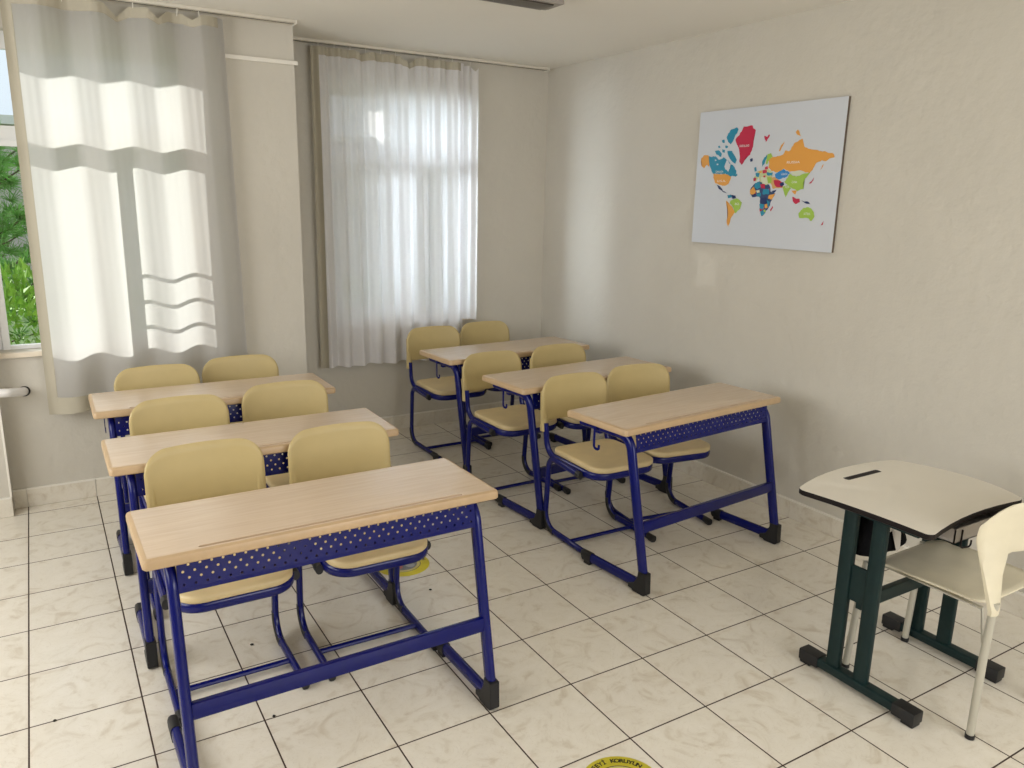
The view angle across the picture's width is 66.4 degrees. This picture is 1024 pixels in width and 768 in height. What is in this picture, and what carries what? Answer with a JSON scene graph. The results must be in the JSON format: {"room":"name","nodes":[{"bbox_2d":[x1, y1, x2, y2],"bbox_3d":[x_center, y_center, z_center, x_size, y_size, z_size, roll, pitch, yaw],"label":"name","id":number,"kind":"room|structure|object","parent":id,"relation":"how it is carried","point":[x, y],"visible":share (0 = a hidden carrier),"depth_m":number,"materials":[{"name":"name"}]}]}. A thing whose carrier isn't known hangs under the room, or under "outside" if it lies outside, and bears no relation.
{"room":"classroom","nodes":[
{"label":"classroom","id":0,"kind":"room"},
{"bbox_2d":[0,404,13,510],"bbox_3d":[-3.314,-0.535,3.587,1.470,2.640,0.250,-7,16,-30],"label":"wall pier","id":1,"kind":"object","parent":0,"point":[4,487],"visible":0.55,"depth_m":4.10,"materials":[{"name":"paint"}]},
{"bbox_2d":[0,0,306,507],"bbox_3d":[-2.147,-0.759,4.631,1.630,2.640,0.660,-7,16,-30],"label":"wall","id":2,"kind":"structure","parent":0,"point":[43,448],"depth_m":4.48,"materials":[{"name":"paint"}]},
{"bbox_2d":[0,408,11,496],"bbox_3d":[-2.621,-0.636,3.842,0.010,2.533,0.009,-7,16,-30],"label":"trim","id":3,"kind":"structure","parent":2,"relation":"attached to","point":[1,423],"depth_m":4.08,"materials":[{"name":"white paint"}]},
{"bbox_2d":[0,386,30,397],"bbox_3d":[-2.773,0.073,3.901,0.672,0.100,0.150,-11,18,-41],"label":"pipe","id":4,"kind":"object","parent":2,"relation":"attached to","point":[24,390],"visible":1,"depth_m":4.03,"materials":[{"name":"white"}]},
{"bbox_2d":[0,30,40,349],"bbox_3d":[-2.277,-0.995,4.185,0.985,1.600,0.096,-7,16,-30],"label":"window","id":5,"kind":"structure","parent":2,"relation":"in","point":[7,133],"depth_m":4.09,"materials":[{"name":"white plastic"}]},
{"bbox_2d":[0,350,41,358],"bbox_3d":[-2.258,-0.202,4.330,1.018,0.027,0.100,-7,16,-30],"label":"windowsill","id":6,"kind":"structure","parent":2,"relation":"attached to","point":[37,352],"depth_m":4.09,"materials":[{"name":"beige stone"}]},
{"bbox_2d":[0,453,282,517],"bbox_3d":[-2.566,0.623,4.256,3.162,0.106,0.450,-10,18,-40],"label":"baseboard","id":7,"kind":"structure","parent":2,"relation":"attached to","point":[74,490],"depth_m":4.33,"materials":[{"name":"tile"}]},
{"bbox_2d":[225,54,297,66],"bbox_3d":[-1.663,-1.860,4.524,0.717,0.022,0.474,-7,16,-30],"label":"trim","id":8,"kind":"structure","parent":2,"relation":"attached to","point":[229,56],"depth_m":4.40,"materials":[{"name":"white paint"}]},
{"bbox_2d":[293,41,547,416],"bbox_3d":[-0.685,-0.994,5.752,2.055,2.640,0.203,-7,16,-30],"label":"wall","id":9,"kind":"structure","parent":0,"point":[512,102],"depth_m":5.84,"materials":[{"name":"paint"}]},
{"bbox_2d":[381,399,538,428],"bbox_3d":[-0.650,0.259,5.957,2.041,0.106,0.012,-7,16,-30],"label":"baseboard","id":10,"kind":"structure","parent":9,"relation":"attached to","point":[400,421],"depth_m":5.99,"materials":[{"name":"tile"}]},
{"bbox_2d":[152,0,851,68],"bbox_3d":[-0.131,-1.455,1.696,5.505,0.150,7.450,-7,16,-30],"label":"ceiling","id":11,"kind":"structure","parent":0,"point":[575,31],"depth_m":4.31,"materials":[{"name":"paint"}]},
{"bbox_2d":[103,0,296,25],"bbox_3d":[-1.909,-1.946,3.989,1.613,0.024,0.070,-7,16,-30],"label":"rail","id":12,"kind":"object","parent":11,"relation":"attached to","point":[158,4],"visible":1,"depth_m":4.14,"materials":[{"name":"beige metal"}]},
{"bbox_2d":[0,0,246,414],"bbox_3d":[-1.988,-0.905,4.178,1.045,2.103,0.066,-7,16,-30],"label":"curtain","id":13,"kind":"object","parent":12,"relation":"hanging from","point":[122,122],"visible":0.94,"depth_m":4.13,"materials":[{"name":"white fabric"}]},
{"bbox_2d":[293,36,549,71],"bbox_3d":[-0.589,-2.231,5.306,1.993,0.024,0.070,-7,16,-30],"label":"rail","id":14,"kind":"object","parent":11,"relation":"attached to","point":[295,38],"visible":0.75,"depth_m":5.25,"materials":[{"name":"beige metal"}]},
{"bbox_2d":[310,46,463,368],"bbox_3d":[-0.814,-1.175,5.404,1.090,2.098,0.062,-7,16,-30],"label":"curtain","id":15,"kind":"object","parent":14,"relation":"hanging from","point":[388,130],"visible":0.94,"depth_m":5.37,"materials":[{"name":"white fabric"}]},
{"bbox_2d":[462,62,478,318],"bbox_3d":[-0.304,-1.374,5.702,0.113,1.826,0.024,-7,16,-30],"label":"curtain","id":16,"kind":"object","parent":14,"relation":"hanging from","point":[471,77],"visible":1,"depth_m":5.69,"materials":[{"name":"white fabric"}]},
{"bbox_2d":[482,0,563,9],"bbox_3d":[-0.311,-1.771,3.459,1.222,0.055,0.150,-7,16,-30],"label":"ceiling lamp","id":17,"kind":"object","parent":11,"relation":"attached to","point":[532,4],"visible":1,"depth_m":3.68,"materials":[{"name":"grey"}]},
{"bbox_2d":[0,419,1023,767],"bbox_3d":[-0.186,1.244,2.336,5.505,0.120,7.450,-7,16,-30],"label":"floor","id":18,"kind":"structure","parent":0,"point":[703,669],"depth_m":2.97,"materials":[{"name":"tile"}]},
{"bbox_2d":[114,364,199,548],"bbox_3d":[-1.749,0.344,3.991,0.446,0.804,0.516,-7,16,-30],"label":"chair","id":19,"kind":"object","parent":18,"relation":"on","point":[152,376],"visible":0.19,"depth_m":4.10,"materials":[{"name":"beige plastic"}]},
{"bbox_2d":[129,394,229,619],"bbox_3d":[-1.370,0.498,3.374,0.446,0.804,0.516,-7,16,-30],"label":"chair","id":20,"kind":"object","parent":18,"relation":"on","point":[175,413],"visible":0.27,"depth_m":3.49,"materials":[{"name":"beige plastic"}]},
{"bbox_2d":[88,373,335,575],"bbox_3d":[-1.439,0.405,3.892,1.092,0.744,0.509,-7,15,-30],"label":"desk","id":21,"kind":"object","parent":18,"relation":"on","point":[115,405],"visible":0.33,"depth_m":3.72,"materials":[{"name":"blue paint"}]},
{"bbox_2d":[115,404,242,435],"bbox_3d":[-1.383,0.140,3.742,0.924,0.094,0.059,-7,15,-30],"label":"tray","id":22,"kind":"object","parent":21,"relation":"on","point":[118,416],"depth_m":3.51,"materials":[{"name":"blue paint"}]},
{"bbox_2d":[144,438,309,726],"bbox_3d":[-1.010,0.654,2.747,0.446,0.804,0.516,-7,16,-30],"label":"chair","id":23,"kind":"object","parent":18,"relation":"on","point":[212,468],"visible":0.73,"depth_m":2.81,"materials":[{"name":"beige plastic"}]},
{"bbox_2d":[202,354,278,423],"bbox_3d":[-1.413,0.282,4.279,0.446,0.804,0.516,-7,16,-30],"label":"chair","id":24,"kind":"object","parent":18,"relation":"on","point":[237,367],"visible":0.19,"depth_m":4.40,"materials":[{"name":"beige plastic"}]},
{"bbox_2d":[101,408,398,668],"bbox_3d":[-1.019,0.575,3.208,1.092,0.744,0.509,-7,15,-30],"label":"desk","id":25,"kind":"object","parent":18,"relation":"on","point":[129,456],"visible":0.34,"depth_m":3.06,"materials":[{"name":"blue paint"}]},
{"bbox_2d":[135,452,288,495],"bbox_3d":[-0.963,0.310,3.059,0.924,0.094,0.059,-7,15,-30],"label":"tray","id":26,"kind":"object","parent":25,"relation":"on","point":[139,473],"depth_m":3.04,"materials":[{"name":"blue paint"}]},
{"bbox_2d":[242,380,328,487],"bbox_3d":[-0.991,0.431,3.688,0.446,0.804,0.516,-7,16,-30],"label":"chair","id":27,"kind":"object","parent":18,"relation":"on","point":[283,399],"visible":0.31,"depth_m":3.80,"materials":[{"name":"beige plastic"}]},
{"bbox_2d":[126,458,498,767],"bbox_3d":[-0.587,0.744,2.535,1.092,0.744,0.509,-7,16,-31],"label":"desk","id":28,"kind":"object","parent":18,"relation":"on","point":[170,537],"visible":1,"depth_m":2.39,"materials":[{"name":"brown wood"}]},
{"bbox_2d":[176,504,474,593],"bbox_3d":[-0.530,0.479,2.387,0.924,0.094,0.059,-7,16,-31],"label":"tray","id":29,"kind":"object","parent":28,"relation":"on","point":[184,584],"depth_m":2.33,"materials":[{"name":"blue paint"}]},
{"bbox_2d":[288,421,437,680],"bbox_3d":[-0.578,0.603,3.002,0.446,0.804,0.516,-7,15,-30],"label":"chair","id":30,"kind":"object","parent":18,"relation":"on","point":[332,450],"visible":0.66,"depth_m":3.07,"materials":[{"name":"beige plastic"}]},
{"bbox_2d":[379,557,429,576],"bbox_3d":[-0.518,0.851,3.702,0.254,0.001,0.254,-4,14,-23],"label":"floor sticker","id":31,"kind":"object","parent":18,"relation":"on","point":[420,566],"visible":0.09,"depth_m":3.66,"materials":[{"name":"yellow plastic"}]},
{"bbox_2d":[406,326,490,456],"bbox_3d":[-0.444,0.035,5.406,0.446,0.804,0.516,-7,16,-30],"label":"chair","id":32,"kind":"object","parent":18,"relation":"on","point":[429,337],"visible":0.73,"depth_m":5.44,"materials":[{"name":"beige plastic"}]},
{"bbox_2d":[459,321,540,445],"bbox_3d":[-0.091,-0.022,5.677,0.446,0.804,0.516,-7,16,-30],"label":"chair","id":33,"kind":"object","parent":18,"relation":"on","point":[481,332],"visible":0.34,"depth_m":5.79,"materials":[{"name":"beige plastic"}]},
{"bbox_2d":[419,336,588,473],"bbox_3d":[-0.008,0.133,5.162,1.092,0.744,0.509,-8,16,-34],"label":"desk","id":34,"kind":"object","parent":18,"relation":"on","point":[450,357],"visible":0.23,"depth_m":4.98,"materials":[{"name":"blue paint"}]},
{"bbox_2d":[460,356,530,378],"bbox_3d":[0.054,-0.133,5.017,0.924,0.094,0.059,-8,16,-34],"label":"tray","id":35,"kind":"object","parent":34,"relation":"on","point":[525,358],"depth_m":5.00,"materials":[{"name":"blue paint"}]},
{"bbox_2d":[462,350,560,500],"bbox_3d":[-0.006,0.233,4.657,0.446,0.782,0.516,-7,16,-31],"label":"chair","id":36,"kind":"object","parent":18,"relation":"on","point":[512,421],"visible":0.7,"depth_m":4.69,"materials":[{"name":"beige plastic"}]},
{"bbox_2d":[482,356,672,529],"bbox_3d":[0.414,0.298,4.501,1.092,0.744,0.509,-8,16,-35],"label":"desk","id":37,"kind":"object","parent":18,"relation":"on","point":[521,383],"visible":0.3,"depth_m":4.24,"materials":[{"name":"blue paint"}]},
{"bbox_2d":[533,393,539,409],"bbox_3d":[0.477,0.032,4.356,0.924,0.094,0.059,-8,16,-35],"label":"tray","id":38,"kind":"object","parent":37,"relation":"on","point":[536,397],"depth_m":4.08,"materials":[{"name":"blue paint"}]},
{"bbox_2d":[530,343,625,493],"bbox_3d":[0.400,0.191,4.820,0.446,0.804,0.516,-6,15,-29],"label":"chair","id":39,"kind":"object","parent":18,"relation":"on","point":[566,353],"visible":0.36,"depth_m":4.90,"materials":[{"name":"beige plastic"}]},
{"bbox_2d":[540,372,655,553],"bbox_3d":[0.437,0.388,3.996,0.446,0.804,0.516,-6,15,-29],"label":"chair","id":40,"kind":"object","parent":18,"relation":"on","point":[559,394],"visible":0.89,"depth_m":4.03,"materials":[{"name":"beige plastic"}]},
{"bbox_2d":[586,756,650,767],"bbox_3d":[0.330,1.195,2.326,0.254,0.001,0.254,13,18,40],"label":"floor sticker","id":41,"kind":"object","parent":18,"relation":"on","point":[613,761],"visible":1,"depth_m":2.42,"materials":[{"name":"yellow plastic"}]},
{"bbox_2d":[605,363,711,524],"bbox_3d":[0.792,0.335,4.250,0.446,0.804,0.516,-5,15,-24],"label":"chair","id":42,"kind":"object","parent":18,"relation":"on","point":[631,381],"visible":0.61,"depth_m":4.34,"materials":[{"name":"beige plastic"}]},
{"bbox_2d":[567,382,780,595],"bbox_3d":[0.834,0.466,3.831,1.092,0.744,0.509,-9,16,-36],"label":"desk","id":43,"kind":"object","parent":18,"relation":"on","point":[623,419],"visible":1,"depth_m":3.66,"materials":[{"name":"blue paint"}]},
{"bbox_2d":[636,406,767,452],"bbox_3d":[0.898,0.200,3.687,0.924,0.094,0.059,-9,16,-36],"label":"tray","id":44,"kind":"object","parent":43,"relation":"on","point":[743,419],"depth_m":3.63,"materials":[{"name":"blue paint"}]},
{"bbox_2d":[799,460,1021,728],"bbox_3d":[1.440,0.724,2.909,0.702,0.691,0.579,-7,16,-30],"label":"desk","id":45,"kind":"object","parent":18,"relation":"on","point":[928,503],"visible":0.8,"depth_m":2.78,"materials":[{"name":"laminate"}]},
{"bbox_2d":[856,516,906,556],"bbox_3d":[1.324,0.513,2.827,0.260,0.204,0.142,-7,16,-30],"label":"bag","id":46,"kind":"object","parent":45,"relation":"hanging from","point":[897,539],"visible":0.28,"depth_m":2.76,"materials":[{"name":"black fabric"}]},
{"bbox_2d":[938,508,1004,543],"bbox_3d":[1.565,0.467,2.720,0.365,0.050,0.160,-7,15,-30],"label":"tray","id":47,"kind":"object","parent":45,"relation":"on","point":[967,528],"depth_m":2.61,"materials":[{"name":"grey"}]},
{"bbox_2d":[841,503,1023,740],"bbox_3d":[1.570,0.696,2.754,0.504,0.821,0.525,-7,16,-30],"label":"chair","id":48,"kind":"object","parent":18,"relation":"on","point":[983,575],"visible":0.94,"depth_m":2.62,"materials":[{"name":"white plastic"}]},
{"bbox_2d":[541,0,1023,592],"bbox_3d":[2.119,-0.363,3.330,0.180,2.640,7.400,-7,16,-30],"label":"wall","id":49,"kind":"structure","parent":0,"point":[904,341],"depth_m":3.94,"materials":[{"name":"paint"}]},
{"bbox_2d":[692,96,850,252],"bbox_3d":[1.362,-1.126,4.263,0.018,0.746,0.997,-7,16,-30],"label":"world map","id":50,"kind":"object","parent":49,"relation":"attached to","point":[768,176],"visible":1,"depth_m":4.19,"materials":[{"name":"grey"}]},
{"bbox_2d":[591,428,1023,618],"bbox_3d":[2.031,0.886,3.543,0.012,0.106,7.023,-7,16,-30],"label":"baseboard","id":51,"kind":"structure","parent":49,"relation":"attached to","point":[1013,603],"depth_m":4.32,"materials":[{"name":"tile"}]},
{"label":"outside","id":52,"kind":"structure","parent":0,"visible":0},
{"bbox_2d":[6,297,39,344],"bbox_3d":[-16.142,-4.790,29.395,60.000,0.300,56.500,-7,16,-30],"label":"grass","id":53,"kind":"structure","parent":52,"point":[29,338],"depth_m":13.00,"materials":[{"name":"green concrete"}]},
{"bbox_2d":[0,114,31,286],"bbox_3d":[-10.171,-5.447,23.579,15.900,3.900,8.450,-7,16,-30],"label":"neighbouring building","id":54,"kind":"structure","parent":53,"relation":"on","point":[7,120],"depth_m":18.17,"materials":[{"name":"white paint"}]},
{"bbox_2d":[0,121,38,342],"bbox_3d":[-5.689,-1.335,8.296,2.319,3.131,2.260,6,14,21],"label":"pine tree","id":55,"kind":"object","parent":53,"relation":"on","point":[16,230],"visible":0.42,"depth_m":8.20,"materials":[{"name":"green plant"}]},
{"bbox_2d":[0,256,40,344],"bbox_3d":[-4.112,-0.137,6.560,1.737,1.845,1.703,-7,16,-30],"label":"leafy bush","id":56,"kind":"object","parent":53,"relation":"on","point":[26,301],"visible":0.16,"depth_m":6.32,"materials":[{"name":"green plant"}]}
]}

